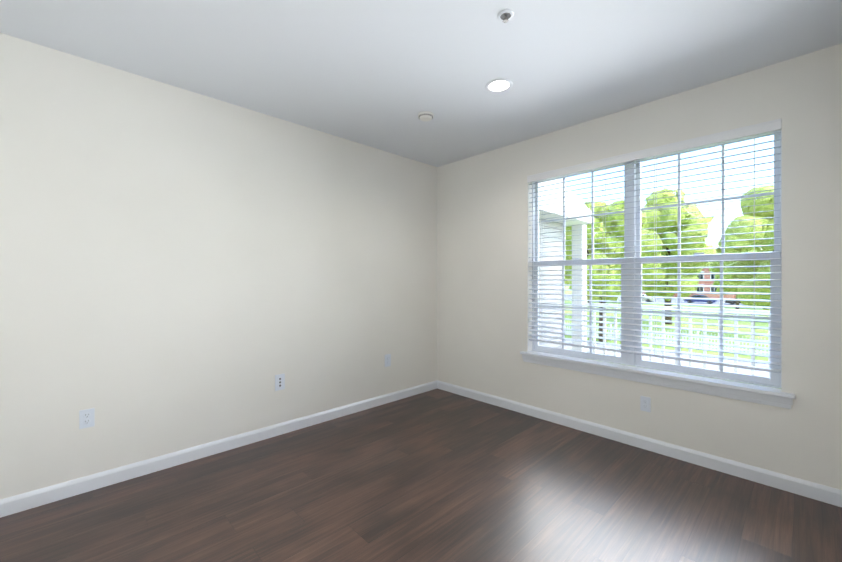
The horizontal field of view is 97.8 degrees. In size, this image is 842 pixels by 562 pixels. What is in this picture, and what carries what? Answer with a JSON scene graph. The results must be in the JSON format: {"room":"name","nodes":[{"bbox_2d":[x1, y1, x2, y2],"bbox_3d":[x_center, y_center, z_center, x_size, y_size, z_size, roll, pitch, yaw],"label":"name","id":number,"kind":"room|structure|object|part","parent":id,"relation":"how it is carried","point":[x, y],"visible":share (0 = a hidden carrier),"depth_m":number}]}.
{"room":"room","nodes":[
{"label":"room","id":0,"kind":"room"},
{"bbox_2d":[0,33,436,499],"bbox_3d":[-1.372,-0.031,3.093,4.520,2.700,0.160,0,0,-44],"label":"wall","id":1,"kind":"structure","parent":0,"point":[181,269],"depth_m":2.63},
{"bbox_2d":[79,408,94,428],"bbox_3d":[-2.086,0.864,2.292,0.070,0.114,0.010,0,0,-44],"label":"electrical outlet","id":2,"kind":"object","parent":1,"relation":"attached to","point":[86,418],"visible":1,"depth_m":2.29},
{"bbox_2d":[0,381,435,517],"bbox_3d":[-1.312,1.272,3.031,4.200,0.095,0.014,0,0,-44],"label":"baseboard","id":3,"kind":"structure","parent":1,"relation":"attached to","point":[88,483],"depth_m":2.62},
{"bbox_2d":[275,373,284,390],"bbox_3d":[-1.206,0.872,3.136,0.083,0.135,0.008,0,0,-44],"label":"electrical outlet","id":4,"kind":"object","parent":1,"relation":"attached to","point":[279,381],"visible":1,"depth_m":3.13},
{"bbox_2d":[385,354,390,366],"bbox_3d":[-0.357,0.864,3.949,0.081,0.131,0.010,0,0,-44],"label":"electrical outlet","id":5,"kind":"object","parent":1,"relation":"attached to","point":[387,360],"visible":1,"depth_m":3.94},
{"bbox_2d":[0,388,841,561],"bbox_3d":[-0.179,1.379,1.849,4.520,0.120,3.607,0,0,-44],"label":"floor","id":6,"kind":"structure","parent":0,"point":[437,475],"depth_m":2.14},
{"bbox_2d":[0,0,841,166],"bbox_3d":[-0.179,-1.456,1.849,4.520,0.150,3.607,0,0,-44],"label":"ceiling","id":7,"kind":"structure","parent":0,"point":[379,74],"depth_m":2.22},
{"bbox_2d":[418,111,433,121],"bbox_3d":[0.040,-1.359,3.062,0.132,0.043,0.132,0,0,-44],"label":"smoke detector","id":8,"kind":"object","parent":7,"relation":"attached to","point":[425,116],"visible":1,"depth_m":3.02},
{"bbox_2d":[485,78,512,92],"bbox_3d":[0.554,-1.379,2.606,0.192,0.004,0.192,0,0,-44],"label":"recessed light","id":9,"kind":"object","parent":7,"relation":"in","point":[510,82],"depth_m":2.60},
{"bbox_3d":[0.554,-1.380,2.606,0.138,0.002,0.138,0,0,-44],"label":"recessed ceiling light lens","id":10,"kind":"part","parent":9,"relation":"part of"},
{"bbox_2d":[498,9,513,22],"bbox_3d":[0.441,-1.365,1.912,0.082,0.030,0.082,0,0,-44],"label":"sprinkler","id":11,"kind":"object","parent":7,"relation":"attached to","point":[506,16],"visible":1,"depth_m":1.91},
{"bbox_2d":[437,43,841,489],"bbox_3d":[1.395,-0.031,3.358,0.160,2.700,3.287,0,0,-44],"label":"wall","id":12,"kind":"structure","parent":0,"point":[484,239],"depth_m":2.68},
{"bbox_2d":[436,380,839,506],"bbox_3d":[1.337,1.271,3.293,0.014,0.095,3.240,0,0,-44],"label":"baseboard","id":13,"kind":"structure","parent":12,"relation":"attached to","point":[812,490],"depth_m":2.73},
{"bbox_2d":[640,396,650,412],"bbox_3d":[1.751,0.967,2.864,0.010,0.114,0.070,0,0,-44],"label":"electrical outlet","id":14,"kind":"object","parent":12,"relation":"attached to","point":[645,403],"visible":1,"depth_m":2.86},
{"bbox_2d":[527,118,781,372],"bbox_3d":[1.683,-0.214,2.982,0.080,1.614,1.778,0,0,-44],"label":"window blind slats","id":15,"kind":"object","parent":12,"relation":"attached to","point":[743,132],"visible":0.98,"depth_m":2.80},
{"bbox_2d":[532,130,781,387],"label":"window","id":16,"kind":"structure","parent":12,"relation":"in","point":[773,379],"depth_m":3.02},
{"bbox_3d":[2.826,0.304,3.115,1.570,2.070,3.700,0,0,-44],"label":"balcony rail","id":17,"kind":"part","parent":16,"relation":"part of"},
{"bbox_2d":[520,351,794,408],"bbox_3d":[1.679,0.754,2.977,0.127,0.100,1.904,0,0,-44],"label":"window sill","id":18,"kind":"structure","parent":12,"relation":"attached to","point":[770,396],"depth_m":2.73},
{"bbox_2d":[840,490,841,506],"bbox_3d":[0.954,1.272,0.668,4.200,0.095,0.014,0,0,-44],"label":"baseboard","id":19,"kind":"structure","parent":12,"relation":"attached to","point":[840,490],"depth_m":2.13},
{"label":"outside","id":20,"kind":"structure","parent":0,"visible":0},
{"bbox_2d":[565,286,780,388],"bbox_3d":[76.564,4.252,77.716,300.000,0.300,320.000,0,0,-44],"label":"ground","id":21,"kind":"structure","parent":20,"point":[760,324],"depth_m":31.22},
{"bbox_2d":[537,218,563,355],"bbox_3d":[0.330,1.694,5.480,1.240,4.850,3.150,0,0,-44],"label":"wall","id":22,"kind":"structure","parent":21,"relation":"on","point":[557,228],"depth_m":4.52},
{"bbox_2d":[539,179,590,226],"bbox_3d":[0.448,-1.016,5.544,1.500,0.570,3.620,0,0,-44],"label":"roof","id":23,"kind":"structure","parent":22,"relation":"on","point":[576,212],"depth_m":4.15},
{"bbox_2d":[565,295,745,305],"bbox_3d":[59.602,4.091,61.451,21.000,0.030,320.000,0,0,-44],"label":"street","id":24,"kind":"structure","parent":21,"relation":"on","point":[660,300],"depth_m":70.06},
{"bbox_2d":[643,294,655,301],"bbox_3d":[41.125,3.338,68.626,1.980,1.470,4.480,0,0,-44],"label":"car","id":25,"kind":"object","parent":24,"relation":"on","point":[649,299],"depth_m":67.09},
{"bbox_2d":[684,295,716,303],"bbox_3d":[48.965,3.339,64.358,1.980,1.470,4.480,0,0,-44],"label":"car","id":26,"kind":"object","parent":24,"relation":"on","point":[701,296],"depth_m":63.76},
{"bbox_2d":[725,298,740,304],"bbox_3d":[52.944,3.340,60.207,1.980,1.470,4.480,0,0,-44],"label":"car","id":27,"kind":"object","parent":24,"relation":"on","point":[731,302],"depth_m":60.56},
{"bbox_2d":[565,340,767,376],"bbox_3d":[14.635,4.101,18.332,4.000,0.030,120.000,0,0,-44],"label":"sidewalk","id":28,"kind":"structure","parent":21,"relation":"on","point":[715,367],"depth_m":18.43},
{"bbox_2d":[565,321,767,353],"bbox_3d":[15.677,3.555,22.113,0.162,1.120,56.085,0,0,-44],"label":"fence","id":29,"kind":"object","parent":21,"relation":"on","point":[698,345],"depth_m":21.54},
{"bbox_2d":[565,185,773,341],"bbox_3d":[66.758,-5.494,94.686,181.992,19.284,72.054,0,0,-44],"label":"tree","id":30,"kind":"object","parent":21,"relation":"on","point":[695,210],"depth_m":24.80},
{"bbox_2d":[643,264,735,298],"bbox_3d":[71.267,-1.100,87.726,13.500,10.400,31.000,0,0,-44],"label":"building","id":31,"kind":"structure","parent":21,"relation":"on","point":[711,289],"depth_m":84.11}
]}

